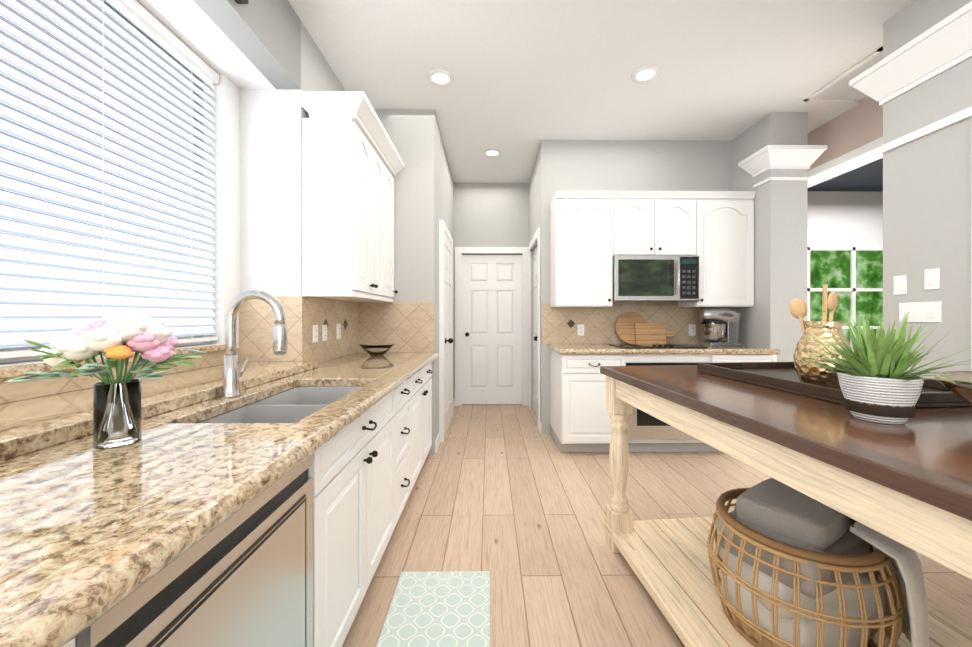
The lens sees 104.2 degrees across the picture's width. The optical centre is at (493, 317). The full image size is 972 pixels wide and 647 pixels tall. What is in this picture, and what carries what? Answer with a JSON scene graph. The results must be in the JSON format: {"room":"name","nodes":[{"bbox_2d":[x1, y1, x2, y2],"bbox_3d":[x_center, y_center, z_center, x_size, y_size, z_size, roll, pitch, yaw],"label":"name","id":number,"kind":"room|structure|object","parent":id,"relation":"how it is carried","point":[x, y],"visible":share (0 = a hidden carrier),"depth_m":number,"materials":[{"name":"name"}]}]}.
{"room":"kitchen","nodes":[
{"label":"kitchen","id":0,"kind":"room"},
{"bbox_2d":[0,74,239,422],"bbox_3d":[-1.593,-0.097,0.031,0.150,2.580,4.540,0,0,-1],"label":"wall","id":1,"kind":"structure","parent":0,"point":[226,174],"depth_m":2.17,"materials":[{"name":"white paint"}]},
{"bbox_2d":[0,0,209,362],"bbox_3d":[-1.641,-0.615,1.160,0.060,1.531,1.996,0,0,-1],"label":"window","id":2,"kind":"structure","parent":1,"relation":"in","point":[14,359],"depth_m":1.62,"materials":[{"name":"white"}]},
{"bbox_2d":[0,0,218,358],"bbox_3d":[-1.581,-0.624,1.160,0.060,1.509,1.984,0,0,-1],"label":"window blinds","id":3,"kind":"object","parent":2,"relation":"attached to","point":[69,262],"visible":0.98,"depth_m":1.51,"materials":[{"name":"white plastic"}]},
{"bbox_2d":[0,344,224,378],"bbox_3d":[-1.551,0.170,1.162,0.110,0.034,1.994,0,0,-1],"label":"window sill","id":4,"kind":"structure","parent":1,"relation":"attached to","point":[13,371],"depth_m":1.27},
{"bbox_2d":[0,308,239,403],"bbox_3d":[-1.523,0.070,0.981,0.010,0.393,2.639,0,0,-1],"label":"backsplash","id":5,"kind":"structure","parent":1,"relation":"attached to","point":[9,391],"depth_m":1.35,"materials":[{"name":"stone"}]},
{"bbox_2d":[136,0,300,89],"bbox_3d":[-1.408,-1.597,0.031,0.520,0.420,4.540,0,0,-1],"label":"wall","id":6,"kind":"structure","parent":0,"point":[254,44],"depth_m":1.95,"materials":[{"name":"grey paint"}]},
{"bbox_2d":[235,0,248,3],"bbox_3d":[-1.139,-1.484,1.644,0.052,0.110,0.160,0,0,-1],"label":"wall speaker","id":7,"kind":"object","parent":6,"relation":"attached to","point":[242,1],"visible":1,"depth_m":1.72,"materials":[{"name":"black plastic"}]},
{"bbox_2d":[240,89,309,407],"bbox_3d":[-1.435,-0.099,2.378,0.520,2.580,0.150,0,0,-1],"label":"wall","id":8,"kind":"structure","parent":0,"point":[271,191],"depth_m":2.30,"materials":[{"name":"paint"}]},
{"bbox_2d":[240,296,299,360],"bbox_3d":[-1.348,0.088,2.299,0.330,0.433,0.011,0,0,-1],"label":"backsplash","id":9,"kind":"structure","parent":8,"relation":"attached to","point":[257,319],"depth_m":2.29,"materials":[{"name":"tile"}]},
{"bbox_2d":[301,21,349,301],"bbox_3d":[-1.255,-0.310,2.795,0.150,3.000,0.980,0,0,-1],"label":"wall","id":10,"kind":"structure","parent":0,"point":[317,73],"depth_m":2.48,"materials":[{"name":"grey paint"}]},
{"bbox_2d":[300,296,359,362],"bbox_3d":[-1.172,0.088,2.791,0.013,0.433,0.990,0,0,-1],"label":"backsplash","id":11,"kind":"structure","parent":10,"relation":"attached to","point":[313,311],"depth_m":2.67,"materials":[{"name":"tile"}]},
{"bbox_2d":[313,325,317,342],"bbox_3d":[-1.160,0.105,2.466,0.008,0.114,0.070,0,0,-1],"label":"electrical outlet","id":12,"kind":"object","parent":11,"relation":"attached to","point":[315,333],"visible":1,"depth_m":2.45,"materials":[{"name":"white plastic"}]},
{"bbox_2d":[322,325,326,340],"bbox_3d":[-1.162,0.105,2.606,0.008,0.114,0.070,0,0,-1],"label":"electrical outlet","id":13,"kind":"object","parent":11,"relation":"attached to","point":[324,332],"visible":1,"depth_m":2.59,"materials":[{"name":"white plastic"}]},
{"bbox_2d":[337,324,340,338],"bbox_3d":[-1.164,0.105,2.846,0.008,0.114,0.070,0,0,-1],"label":"electrical outlet","id":14,"kind":"object","parent":11,"relation":"attached to","point":[338,331],"visible":1,"depth_m":2.83,"materials":[{"name":"white plastic"}]},
{"bbox_2d":[302,111,386,298],"bbox_3d":[-1.014,-0.705,2.667,0.322,1.090,0.710,0,0,-1],"label":"upper cabinet","id":15,"kind":"object","parent":10,"relation":"attached to","point":[352,164],"depth_m":2.31,"materials":[{"name":"white wood"}]},
{"bbox_2d":[387,159,394,298],"bbox_3d":[-1.019,-0.706,3.089,0.322,1.090,0.386,0,0,-1],"label":"upper cabinet","id":16,"kind":"object","parent":10,"relation":"attached to","point":[390,170],"depth_m":3.16,"materials":[{"name":"white wood"}]},
{"bbox_2d":[358,109,453,453],"bbox_3d":[-0.937,-0.312,4.263,0.820,3.000,1.950,0,0,-1],"label":"wall","id":17,"kind":"structure","parent":0,"point":[423,193],"depth_m":3.29,"materials":[{"name":"grey paint"}]},
{"bbox_2d":[360,302,433,351],"bbox_3d":[-0.840,0.087,3.284,0.648,0.433,0.011,0,0,-1],"label":"backsplash","id":18,"kind":"structure","parent":17,"relation":"attached to","point":[406,326],"depth_m":3.28,"materials":[{"name":"tile"}]},
{"bbox_2d":[435,432,440,452],"bbox_3d":[-0.509,1.139,3.456,0.013,0.100,0.280,0,0,-1],"label":"baseboard","id":19,"kind":"structure","parent":17,"relation":"attached to","point":[437,441],"depth_m":3.41,"materials":[{"name":"white wood"}]},
{"bbox_2d":[439,220,452,441],"bbox_3d":[-0.501,0.131,4.064,0.044,2.115,0.940,0,0,-1],"label":"door frame","id":20,"kind":"structure","parent":17,"relation":"attached to","point":[443,229],"depth_m":3.60,"materials":[{"name":"white wood"}]},
{"bbox_2d":[445,233,452,434],"bbox_3d":[-0.463,0.167,4.064,0.120,2.028,0.780,0,0,-1],"label":"hall door","id":21,"kind":"structure","parent":17,"relation":"in","point":[448,331],"depth_m":4.06,"materials":[{"name":"white wood"}]},
{"bbox_2d":[454,183,528,397],"bbox_3d":[-0.032,-0.313,5.174,1.010,3.000,0.150,0,0,-1],"label":"wall","id":22,"kind":"structure","parent":0,"point":[491,214],"depth_m":5.10,"materials":[{"name":"grey paint"}]},
{"bbox_2d":[462,255,521,403],"bbox_3d":[-0.021,0.165,5.110,0.810,2.028,0.120,0,0,-1],"label":"door","id":23,"kind":"structure","parent":22,"relation":"in","point":[491,329],"depth_m":5.13,"materials":[{"name":"white wood"}]},
{"bbox_2d":[455,247,528,405],"bbox_3d":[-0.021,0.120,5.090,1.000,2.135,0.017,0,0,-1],"label":"door frame","id":24,"kind":"structure","parent":22,"relation":"attached to","point":[460,250],"depth_m":5.08,"materials":[{"name":"white wood"}]},
{"bbox_2d":[529,140,555,433],"bbox_3d":[0.555,-0.312,4.556,0.150,3.000,1.400,0,0,-1],"label":"wall","id":25,"kind":"structure","parent":0,"point":[542,186],"depth_m":3.86,"materials":[{"name":"grey paint"}]},
{"bbox_2d":[529,227,539,430],"bbox_3d":[0.472,0.120,4.445,0.017,2.135,0.990,0,0,-1],"label":"door frame","id":26,"kind":"structure","parent":25,"relation":"attached to","point":[536,237],"depth_m":4.03,"materials":[{"name":"white wood"}]},
{"bbox_2d":[533,246,536,415],"bbox_3d":[0.491,0.166,4.446,0.120,2.028,0.800,0,0,-1],"label":"hall door","id":27,"kind":"structure","parent":25,"relation":"in","point":[535,330],"depth_m":4.68,"materials":[{"name":"white wood"}]},
{"bbox_2d":[288,0,913,182],"bbox_3d":[0.805,-1.839,2.386,5.000,0.060,9.200,0,0,-1],"label":"ceiling","id":28,"kind":"structure","parent":0,"point":[529,76],"depth_m":2.68,"materials":[{"name":"white paint"}]},
{"bbox_2d":[427,69,453,85],"bbox_3d":[-0.400,-1.805,2.853,0.196,0.010,0.196,0,0,-1],"label":"recessed light","id":29,"kind":"object","parent":28,"relation":"in","point":[439,77],"visible":1,"depth_m":2.85,"materials":[{"name":"white glass"}]},
{"bbox_2d":[483,149,500,156],"bbox_3d":[-0.015,-1.806,4.157,0.196,0.010,0.196,0,0,-1],"label":"recessed light","id":30,"kind":"object","parent":28,"relation":"in","point":[492,152],"visible":1,"depth_m":4.14,"materials":[{"name":"white"}]},
{"bbox_2d":[632,65,659,82],"bbox_3d":[1.130,-1.805,2.810,0.196,0.010,0.196,0,0,-1],"label":"recessed light","id":31,"kind":"object","parent":28,"relation":"in","point":[648,73],"visible":1,"depth_m":2.80,"materials":[{"name":"white"}]},
{"bbox_2d":[804,47,882,101],"bbox_3d":[2.825,-1.801,2.840,0.470,0.018,0.620,0,0,-1],"label":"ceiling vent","id":32,"kind":"object","parent":28,"relation":"in","point":[838,89],"visible":0.42,"depth_m":2.97,"materials":[{"name":"white paint"}]},
{"bbox_2d":[556,140,730,303],"bbox_3d":[1.537,-0.311,3.942,1.800,3.000,0.150,0,0,-1],"label":"wall","id":33,"kind":"structure","parent":0,"point":[646,165],"depth_m":3.87,"materials":[{"name":"grey paint"}]},
{"bbox_2d":[550,194,613,306],"bbox_3d":[0.845,-0.616,3.684,0.530,1.030,0.342,0,0,-1],"label":"upper cabinet","id":34,"kind":"object","parent":33,"relation":"attached to","point":[593,233],"depth_m":3.52,"materials":[{"name":"white wood"}]},
{"bbox_2d":[542,304,731,343],"bbox_3d":[1.462,0.063,3.859,1.944,0.409,0.013,0,0,-1],"label":"backsplash","id":35,"kind":"structure","parent":33,"relation":"attached to","point":[559,325],"depth_m":3.85,"materials":[{"name":"tile"}]},
{"bbox_2d":[577,324,583,335],"bbox_3d":[0.888,0.129,3.844,0.070,0.114,0.008,0,0,-1],"label":"electrical outlet","id":36,"kind":"object","parent":35,"relation":"attached to","point":[580,329],"visible":1,"depth_m":3.84,"materials":[{"name":"white plastic"}]},
{"bbox_2d":[689,324,695,335],"bbox_3d":[2.028,0.129,3.857,0.070,0.114,0.008,0,0,-1],"label":"electrical outlet","id":37,"kind":"object","parent":35,"relation":"attached to","point":[692,329],"visible":1,"depth_m":3.86,"materials":[{"name":"white plastic"}]},
{"bbox_2d":[614,194,693,255],"bbox_3d":[1.500,-0.854,3.692,0.780,0.555,0.342,0,0,-1],"label":"upper cabinet","id":38,"kind":"object","parent":33,"relation":"attached to","point":[644,224],"depth_m":3.52,"materials":[{"name":"white wood"}]},
{"bbox_2d":[613,255,698,302],"bbox_3d":[1.501,-0.358,3.642,0.774,0.425,0.443,0,0,-1],"label":"microwave","id":39,"kind":"object","parent":38,"relation":"attached to","point":[655,279],"visible":1,"depth_m":3.46,"materials":[{"name":"silver metal"}]},
{"bbox_2d":[678,194,754,307],"bbox_3d":[2.163,-0.616,3.699,0.546,1.030,0.342,0,0,-1],"label":"upper cabinet","id":40,"kind":"object","parent":33,"relation":"attached to","point":[723,223],"depth_m":3.53,"materials":[{"name":"white wood"}]},
{"bbox_2d":[342,404,971,646],"bbox_3d":[2.602,1.220,2.711,10.000,0.060,9.800,0,0,-1],"label":"floor","id":41,"kind":"structure","parent":0,"point":[512,499],"depth_m":2.12,"materials":[{"name":"brown wood"}]},
{"bbox_2d":[0,290,437,646],"bbox_3d":[-0.988,0.560,0.777,1.070,1.332,5.017,0,0,-1],"label":"countertop","id":42,"kind":"structure","parent":41,"relation":"on","point":[271,518],"depth_m":0.86,"materials":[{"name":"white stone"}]},
{"bbox_2d":[6,312,207,448],"bbox_3d":[-0.916,0.146,0.928,0.353,0.320,0.339,0,0,-1],"label":"flower vase","id":43,"kind":"object","parent":42,"relation":"on","point":[116,338],"visible":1,"depth_m":0.88,"materials":[{"name":"clear glass"}]},
{"bbox_2d":[75,454,312,646],"bbox_3d":[-0.779,0.790,0.763,0.554,0.868,0.592,0,0,-1],"label":"dishwasher","id":44,"kind":"object","parent":42,"relation":"in","point":[248,582],"depth_m":0.75,"materials":[{"name":"silver metal"}]},
{"bbox_2d":[220,290,286,397],"bbox_3d":[-0.930,0.100,1.497,0.249,0.413,0.125,0,0,-1],"label":"faucet","id":45,"kind":"object","parent":42,"relation":"on","point":[230,388],"depth_m":1.45,"materials":[{"name":"silver metal"}]},
{"bbox_2d":[200,387,359,422],"bbox_3d":[-0.777,0.451,1.491,0.425,0.210,0.820,0,0,-1],"label":"sink","id":46,"kind":"object","parent":42,"relation":"in","point":[293,405],"depth_m":1.48,"materials":[{"name":"grey metal"}]},
{"bbox_2d":[359,343,394,355],"bbox_3d":[-0.932,0.259,3.029,0.280,0.090,0.280,0,0,-1],"label":"glass bowl","id":47,"kind":"object","parent":42,"relation":"on","point":[376,349],"visible":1,"depth_m":2.96,"materials":[{"name":"black"}]},
{"bbox_2d":[376,571,489,646],"bbox_3d":[-0.214,1.186,0.993,0.410,0.010,1.530,0,0,-1],"label":"rug","id":48,"kind":"object","parent":41,"relation":"on","point":[441,609],"visible":1,"depth_m":1.52,"materials":[{"name":"green fabric"}]},
{"bbox_2d":[548,344,779,451],"bbox_3d":[1.498,0.713,3.531,1.881,0.948,0.668,0,0,-1],"label":"base cabinet","id":49,"kind":"object","parent":41,"relation":"on","point":[580,420],"depth_m":3.24,"materials":[{"name":"white wood"}]},
{"bbox_2d":[615,312,673,343],"bbox_3d":[1.509,0.105,3.789,0.570,0.326,0.109,0,0,-1],"label":"cutting boards","id":50,"kind":"object","parent":49,"relation":"on","point":[633,328],"visible":0.9,"depth_m":3.76,"materials":[{"name":"brown wood"}]},
{"bbox_2d":[609,344,706,347],"bbox_3d":[1.502,0.254,3.505,0.740,0.030,0.385,0,0,-1],"label":"cooktop","id":51,"kind":"object","parent":49,"relation":"in","point":[614,345],"depth_m":3.38,"materials":[{"name":"black glass"}]},
{"bbox_2d":[548,344,779,354],"bbox_3d":[1.498,0.292,3.534,1.881,0.047,0.660,0,0,-1],"label":"countertop","id":52,"kind":"structure","parent":49,"relation":"on","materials":[{"name":"stone"}]},
{"bbox_2d":[626,362,706,438],"bbox_3d":[1.502,0.719,3.507,0.732,0.650,0.621,0,0,-1],"label":"oven","id":53,"kind":"object","parent":49,"relation":"in","point":[642,425],"depth_m":3.24,"materials":[{"name":"silver metal"}]},
{"bbox_2d":[699,307,741,345],"bbox_3d":[2.152,0.086,3.582,0.359,0.365,0.264,0,0,-1],"label":"stand mixer","id":54,"kind":"object","parent":49,"relation":"on","point":[723,331],"visible":1,"depth_m":3.55,"materials":[{"name":"silver metal"}]},
{"bbox_2d":[600,365,971,646],"bbox_3d":[1.249,0.727,0.336,1.050,0.928,3.490,0,0,-5],"label":"island table","id":55,"kind":"object","parent":41,"relation":"on","point":[908,483],"visible":0.62,"depth_m":1.04,"materials":[{"name":"brown wood"}]},
{"bbox_2d":[707,477,932,646],"bbox_3d":[1.091,0.864,1.305,0.598,0.443,0.581,0,0,-5],"label":"basket","id":56,"kind":"object","parent":55,"relation":"on","point":[802,570],"visible":0.98,"depth_m":1.18,"materials":[{"name":"brown wicker"}]},
{"bbox_2d":[850,522,932,646],"bbox_3d":[1.253,0.849,1.209,0.292,0.391,0.361,0,0,-5],"label":"throw","id":57,"kind":"object","parent":56,"relation":"on","point":[897,572],"depth_m":1.12,"materials":[{"name":"white fabric"}]},
{"bbox_2d":[697,362,969,407],"bbox_3d":[1.272,0.240,1.472,0.520,0.042,0.750,0,0,-5],"label":"tray","id":58,"kind":"object","parent":55,"relation":"on","point":[782,376],"visible":0.5,"depth_m":1.36,"materials":[{"name":"brown wood"}]},
{"bbox_2d":[789,284,852,389],"bbox_3d":[1.128,0.068,1.293,0.160,0.358,0.160,0,0,-5],"label":"vase","id":59,"kind":"object","parent":58,"relation":"on","point":[814,375],"visible":0.88,"depth_m":1.26,"materials":[{"name":"brown metal"}]},
{"bbox_2d":[793,311,970,423],"bbox_3d":[0.981,0.122,0.970,0.345,0.278,0.374,0,0,-5],"label":"plant pot","id":60,"kind":"object","parent":55,"relation":"on","point":[877,383],"visible":1,"depth_m":0.93,"materials":[{"name":"green plant"}]},
{"bbox_2d":[932,371,971,405],"bbox_3d":[1.281,0.203,0.821,0.430,0.116,0.430,0,0,-5],"label":"book","id":61,"kind":"object","parent":55,"relation":"on","point":[963,390],"visible":0.92,"depth_m":0.91,"materials":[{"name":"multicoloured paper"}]},
{"bbox_2d":[731,112,807,361],"bbox_3d":[2.605,-0.311,3.684,0.330,3.000,0.690,0,0,-1],"label":"column","id":62,"kind":"structure","parent":0,"point":[768,319],"depth_m":3.34,"materials":[{"name":"grey paint"}]},
{"bbox_2d":[738,145,826,187],"bbox_3d":[2.608,-1.346,3.438,0.516,0.270,0.386,0,0,-1],"label":"trim","id":63,"kind":"structure","parent":62,"relation":"attached to","point":[763,160],"depth_m":3.31,"materials":[{"name":"white wood"}]},
{"bbox_2d":[807,191,882,246],"bbox_3d":[5.152,-0.414,6.114,4.820,3.200,0.150,0,0,-1],"label":"wall","id":64,"kind":"structure","parent":0,"point":[845,218],"depth_m":6.04,"materials":[{"name":"white paint"}]},
{"bbox_2d":[807,247,882,351],"bbox_3d":[5.714,-0.189,6.018,1.500,1.850,0.045,0,0,-1],"label":"living room window","id":65,"kind":"structure","parent":64,"relation":"in","point":[852,277],"depth_m":6.03,"materials":[{"name":"white"}]},
{"bbox_2d":[808,97,882,170],"bbox_3d":[3.205,-1.619,2.414,0.200,0.380,9.200,0,0,-1],"label":"wall","id":66,"kind":"structure","parent":0,"point":[856,126],"depth_m":3.29,"materials":[{"name":"paint"}]},
{"bbox_2d":[808,137,882,187],"bbox_3d":[3.205,-1.395,2.415,0.240,0.070,9.200,0,0,-1],"label":"trim","id":67,"kind":"structure","parent":66,"relation":"attached to","point":[868,153],"depth_m":3.36,"materials":[{"name":"white wood"}]},
{"bbox_2d":[808,158,882,191],"bbox_3d":[5.451,-2.040,2.740,4.300,0.060,9.800,0,0,-1],"label":"ceiling","id":68,"kind":"structure","parent":0,"point":[867,177],"depth_m":5.60,"materials":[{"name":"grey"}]},
{"bbox_2d":[883,0,971,378],"bbox_3d":[2.552,-0.306,0.069,0.260,3.000,4.520,0,0,-1],"label":"wall","id":69,"kind":"structure","parent":0,"point":[927,201],"depth_m":2.08,"materials":[{"name":"grey paint"}]},
{"bbox_2d":[894,275,906,294],"bbox_3d":[2.391,-0.189,2.227,0.010,0.114,0.070,0,0,-1],"label":"light switch","id":70,"kind":"object","parent":69,"relation":"attached to","point":[900,285],"visible":1,"depth_m":2.22,"materials":[{"name":"white plastic"}]},
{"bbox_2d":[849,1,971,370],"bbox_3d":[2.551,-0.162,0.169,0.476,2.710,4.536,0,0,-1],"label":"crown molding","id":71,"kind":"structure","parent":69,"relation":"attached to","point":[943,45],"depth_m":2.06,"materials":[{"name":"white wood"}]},
{"bbox_2d":[899,301,941,322],"bbox_3d":[2.392,-0.029,2.119,0.010,0.113,0.206,0,0,-1],"label":"light switch","id":72,"kind":"object","parent":69,"relation":"attached to","point":[930,312],"visible":0.92,"depth_m":2.10,"materials":[{"name":"white plastic"}]},
{"bbox_2d":[924,268,939,289],"bbox_3d":[2.393,-0.209,2.067,0.010,0.114,0.070,0,0,-1],"label":"light switch","id":73,"kind":"object","parent":69,"relation":"attached to","point":[931,279],"visible":1,"depth_m":2.06,"materials":[{"name":"white plastic"}]}
]}

